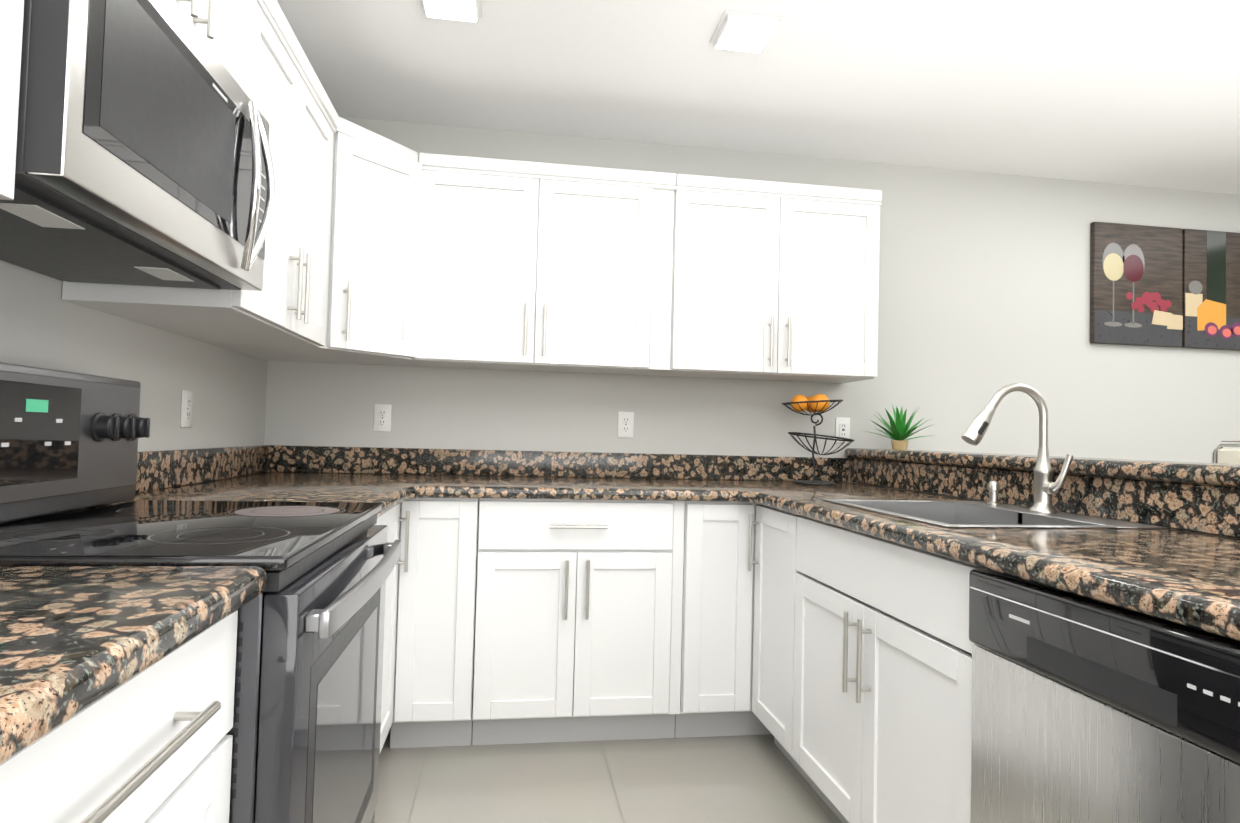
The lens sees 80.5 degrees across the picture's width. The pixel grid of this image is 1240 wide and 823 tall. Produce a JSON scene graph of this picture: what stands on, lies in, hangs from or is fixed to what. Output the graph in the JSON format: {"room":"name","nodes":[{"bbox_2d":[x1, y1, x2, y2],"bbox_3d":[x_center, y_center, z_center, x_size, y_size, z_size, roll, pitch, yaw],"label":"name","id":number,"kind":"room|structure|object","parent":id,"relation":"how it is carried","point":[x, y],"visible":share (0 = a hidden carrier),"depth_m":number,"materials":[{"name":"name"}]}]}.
{"room":"kitchen","nodes":[
{"label":"kitchen","id":0,"kind":"room"},
{"bbox_2d":[0,260,271,492],"bbox_3d":[-1.141,-0.114,0.598,0.120,2.400,4.830,2,-2,-9],"label":"wall","id":1,"kind":"structure","parent":0,"point":[40,329],"depth_m":2.02,"materials":[{"name":"grey paint"}]},
{"bbox_2d":[0,0,23,199],"bbox_3d":[-0.844,-0.666,0.515,0.403,0.788,0.767,2,-2,-9],"label":"upper cabinet","id":2,"kind":"object","parent":1,"relation":"attached to","point":[11,21],"visible":1,"depth_m":0.89,"materials":[{"name":"white wood"}]},
{"bbox_2d":[180,390,192,426],"bbox_3d":[-1.330,-0.008,2.251,0.009,0.114,0.070,2,-2,-9],"label":"electrical outlet","id":3,"kind":"object","parent":1,"relation":"attached to","point":[186,407],"visible":1,"depth_m":2.24,"materials":[{"name":"white plastic"}]},
{"bbox_2d":[62,0,338,346],"bbox_3d":[-1.077,-0.623,2.043,0.403,0.788,0.790,2,-2,-9],"label":"upper cabinet","id":4,"kind":"object","parent":1,"relation":"attached to","point":[287,304],"visible":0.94,"depth_m":1.99,"materials":[{"name":"white wood"}]},
{"bbox_2d":[174,0,251,95],"bbox_3d":[-0.954,-0.863,1.281,0.403,0.350,0.762,2,-2,-9],"label":"upper cabinet","id":5,"kind":"object","parent":1,"relation":"attached to","point":[223,28],"visible":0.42,"depth_m":1.57,"materials":[{"name":"white wood"}]},
{"bbox_2d":[0,0,274,290],"bbox_3d":[-0.933,-0.480,1.273,0.465,0.396,0.761,2,-2,-9],"label":"over-the-range microwave","id":6,"kind":"object","parent":5,"relation":"attached to","point":[143,155],"visible":1,"depth_m":1.16,"materials":[{"name":"grey metal"}]},
{"bbox_2d":[374,727,841,822],"bbox_3d":[1.825,1.228,1.014,6.190,0.100,5.070,2,-2,-9],"label":"floor","id":7,"kind":"structure","parent":0,"point":[740,779],"depth_m":2.30,"materials":[{"name":"tile"}]},
{"bbox_2d":[0,610,237,822],"bbox_3d":[-0.768,0.663,0.620,0.666,0.868,0.609,2,-2,-9],"label":"base cabinet","id":8,"kind":"object","parent":7,"relation":"on","point":[153,744],"visible":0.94,"depth_m":0.73,"materials":[{"name":"white wood"}]},
{"bbox_2d":[0,465,291,765],"bbox_3d":[-0.704,0.144,0.312,0.667,0.148,1.267,2,-2,-9],"label":"countertop","id":9,"kind":"structure","parent":8,"relation":"on","point":[74,641],"depth_m":0.73,"materials":[{"name":"brown stone"}]},
{"bbox_2d":[0,362,401,822],"bbox_3d":[-0.811,0.523,1.314,0.726,1.190,0.764,2,-2,-9],"label":"range","id":10,"kind":"object","parent":7,"relation":"on","point":[304,731],"visible":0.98,"depth_m":1.23,"materials":[{"name":"black metal"}]},
{"bbox_2d":[380,498,478,752],"bbox_3d":[-0.949,0.719,2.530,0.885,0.868,1.017,2,-2,-9],"label":"base cabinet","id":11,"kind":"object","parent":7,"relation":"on","point":[429,644],"visible":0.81,"depth_m":2.46,"materials":[{"name":"white wood"}]},
{"bbox_2d":[137,445,423,517],"bbox_3d":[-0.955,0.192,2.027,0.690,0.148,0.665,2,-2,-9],"label":"countertop","id":12,"kind":"structure","parent":11,"relation":"on","point":[342,474],"depth_m":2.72,"materials":[{"name":"brown stone"}]},
{"bbox_2d":[472,498,684,744],"bbox_3d":[-0.178,0.749,2.825,0.723,0.868,0.666,2,-2,-9],"label":"base cabinet","id":13,"kind":"object","parent":7,"relation":"on","point":[578,626],"visible":1,"depth_m":2.54,"materials":[{"name":"white wood"}]},
{"bbox_2d":[674,501,820,796],"bbox_3d":[0.656,0.769,2.780,0.908,0.868,1.006,2,-2,-9],"label":"base cabinet","id":14,"kind":"object","parent":7,"relation":"on","point":[740,571],"visible":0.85,"depth_m":2.60,"materials":[{"name":"white wood"}]},
{"bbox_2d":[376,447,751,502],"bbox_3d":[-0.490,0.228,2.751,1.830,0.148,0.747,2,-2,-9],"label":"countertop","id":15,"kind":"structure","parent":14,"relation":"on","point":[456,473],"depth_m":3.08,"materials":[{"name":"brown stone"}]},
{"bbox_2d":[748,456,1239,639],"bbox_3d":[0.968,0.230,1.638,0.715,0.148,3.387,2,-2,-9],"label":"countertop","id":16,"kind":"structure","parent":14,"relation":"on","point":[1190,579],"depth_m":1.60,"materials":[{"name":"brown stone"}]},
{"bbox_2d":[782,394,853,485],"bbox_3d":[0.831,0.116,3.084,0.307,0.380,0.237,2,-2,-9],"label":"fruit basket","id":17,"kind":"object","parent":16,"relation":"on","point":[818,403],"visible":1,"depth_m":3.06,"materials":[{"name":"black metal"}]},
{"bbox_2d":[822,499,1168,528],"bbox_3d":[0.952,0.367,1.990,0.565,0.191,0.655,2,-2,-9],"label":"sink","id":18,"kind":"object","parent":16,"relation":"in","point":[964,514],"visible":0.23,"depth_m":2.11,"materials":[{"name":"silver metal"}]},
{"bbox_2d":[986,481,1000,504],"bbox_3d":[1.143,0.248,2.240,0.040,0.072,0.040,2,-2,-9],"label":"soap dispenser","id":19,"kind":"object","parent":18,"relation":"on","point":[993,487],"visible":1,"depth_m":2.23,"materials":[{"name":"silver metal"}]},
{"bbox_2d":[961,383,1073,512],"bbox_3d":[1.075,0.097,1.994,0.277,0.354,0.113,2,-2,-9],"label":"faucet","id":20,"kind":"object","parent":16,"relation":"on","point":[1045,486],"visible":1,"depth_m":2.01,"materials":[{"name":"silver metal"}]},
{"bbox_2d":[792,516,1021,822],"bbox_3d":[0.907,0.746,1.860,0.691,0.868,0.884,2,-2,-9],"label":"base cabinet","id":21,"kind":"object","parent":7,"relation":"on","point":[882,702],"visible":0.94,"depth_m":1.74,"materials":[{"name":"white wood"}]},
{"bbox_2d":[852,458,1239,538],"bbox_3d":[1.370,0.677,1.692,0.120,1.020,3.377,2,-2,-9],"label":"wall","id":22,"kind":"structure","parent":7,"relation":"on","point":[1059,473],"depth_m":2.05,"materials":[{"name":"grey paint"}]},
{"bbox_2d":[845,448,1239,486],"bbox_3d":[1.424,0.146,1.710,0.290,0.044,3.387,2,-2,-9],"label":"bar","id":23,"kind":"object","parent":22,"relation":"on","point":[1221,474],"visible":0.94,"depth_m":1.96,"materials":[{"name":"brown stone"}]},
{"bbox_2d":[865,405,934,449],"bbox_3d":[1.229,0.065,3.190,0.358,0.202,0.315,2,-2,-9],"label":"succulent plant","id":24,"kind":"object","parent":23,"relation":"on","point":[898,432],"visible":1,"depth_m":3.16,"materials":[{"name":"green plant"}]},
{"bbox_2d":[969,569,1239,822],"bbox_3d":[1.010,0.728,1.119,0.651,0.862,0.602,2,-2,-9],"label":"dishwasher","id":25,"kind":"object","parent":7,"relation":"on","point":[1087,709],"visible":1,"depth_m":1.08,"materials":[{"name":"grey metal"}]},
{"bbox_2d":[1211,441,1239,463],"bbox_3d":[2.006,0.663,2.479,0.460,1.134,0.447,2,-2,-9],"label":"bar stool","id":26,"kind":"object","parent":7,"relation":"on","point":[1220,453],"visible":0.19,"depth_m":2.65,"materials":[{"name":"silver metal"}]},
{"bbox_2d":[268,116,1239,481],"bbox_3d":[1.484,0.047,3.499,6.190,2.400,0.120,2,-2,-9],"label":"wall","id":27,"kind":"structure","parent":0,"point":[984,288],"depth_m":3.44,"materials":[{"name":"grey paint"}]},
{"bbox_2d":[210,117,421,366],"bbox_3d":[-1.073,-0.600,2.755,0.628,0.788,0.608,2,-2,-9],"label":"upper cabinet","id":28,"kind":"object","parent":27,"relation":"attached to","point":[372,288],"visible":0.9,"depth_m":2.60,"materials":[{"name":"white wood"}]},
{"bbox_2d":[373,404,391,431],"bbox_3d":[-0.991,0.026,3.056,0.070,0.114,0.009,2,-2,-9],"label":"electrical outlet","id":29,"kind":"object","parent":27,"relation":"attached to","point":[382,417],"visible":1,"depth_m":3.05,"materials":[{"name":"white plastic"}]},
{"bbox_2d":[413,153,675,375],"bbox_3d":[-0.302,-0.572,2.999,1.002,0.788,0.358,2,-2,-9],"label":"upper cabinet","id":30,"kind":"object","parent":27,"relation":"attached to","point":[536,266],"visible":0.92,"depth_m":2.86,"materials":[{"name":"white wood"}]},
{"bbox_2d":[618,412,633,437],"bbox_3d":[0.026,0.058,3.210,0.070,0.114,0.009,2,-2,-9],"label":"electrical outlet","id":31,"kind":"object","parent":27,"relation":"attached to","point":[625,424],"visible":1,"depth_m":3.21,"materials":[{"name":"white plastic"}]},
{"bbox_2d":[656,174,881,382],"bbox_3d":[0.630,-0.543,3.140,0.880,0.788,0.358,2,-2,-9],"label":"upper cabinet","id":32,"kind":"object","parent":27,"relation":"attached to","point":[775,280],"visible":1,"depth_m":3.00,"materials":[{"name":"white wood"}]},
{"bbox_2d":[835,417,849,442],"bbox_3d":[1.023,0.085,3.361,0.070,0.114,0.010,2,-2,-9],"label":"outlet","id":33,"kind":"object","parent":27,"relation":"attached to","point":[842,427],"visible":0.79,"depth_m":3.36,"materials":[{"name":"white plastic"}]},
{"bbox_2d":[1090,222,1182,347],"bbox_3d":[2.542,-0.621,3.603,0.492,0.592,0.031,2,-2,-9],"label":"wall picture","id":34,"kind":"object","parent":27,"relation":"attached to","point":[1135,285],"visible":1,"depth_m":3.59,"materials":[{"name":"brown wood"}]},
{"bbox_2d":[1180,229,1239,350],"bbox_3d":[3.040,-0.606,3.679,0.492,0.592,0.030,2,-2,-9],"label":"wall picture","id":35,"kind":"object","parent":27,"relation":"attached to","point":[1211,288],"visible":0.94,"depth_m":3.65,"materials":[{"name":"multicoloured wood"}]},
{"bbox_2d":[277,0,1239,194],"bbox_3d":[1.891,-1.270,1.094,6.190,0.100,5.070,2,-2,-9],"label":"ceiling","id":36,"kind":"structure","parent":0,"point":[1145,93],"depth_m":2.65,"materials":[{"name":"white paint"}]},
{"bbox_2d":[420,0,481,22],"bbox_3d":[-0.510,-1.232,2.198,0.184,0.030,0.184,2,-2,-9],"label":"recessed light","id":37,"kind":"object","parent":36,"relation":"in","point":[466,10],"visible":1,"depth_m":2.22,"materials":[{"name":"white plastic"}]},
{"bbox_2d":[710,10,782,52],"bbox_3d":[0.399,-1.204,2.336,0.184,0.030,0.184,2,-2,-9],"label":"recessed light","id":38,"kind":"object","parent":36,"relation":"in","point":[744,31],"visible":1,"depth_m":2.30,"materials":[{"name":"white plastic"}]}
]}

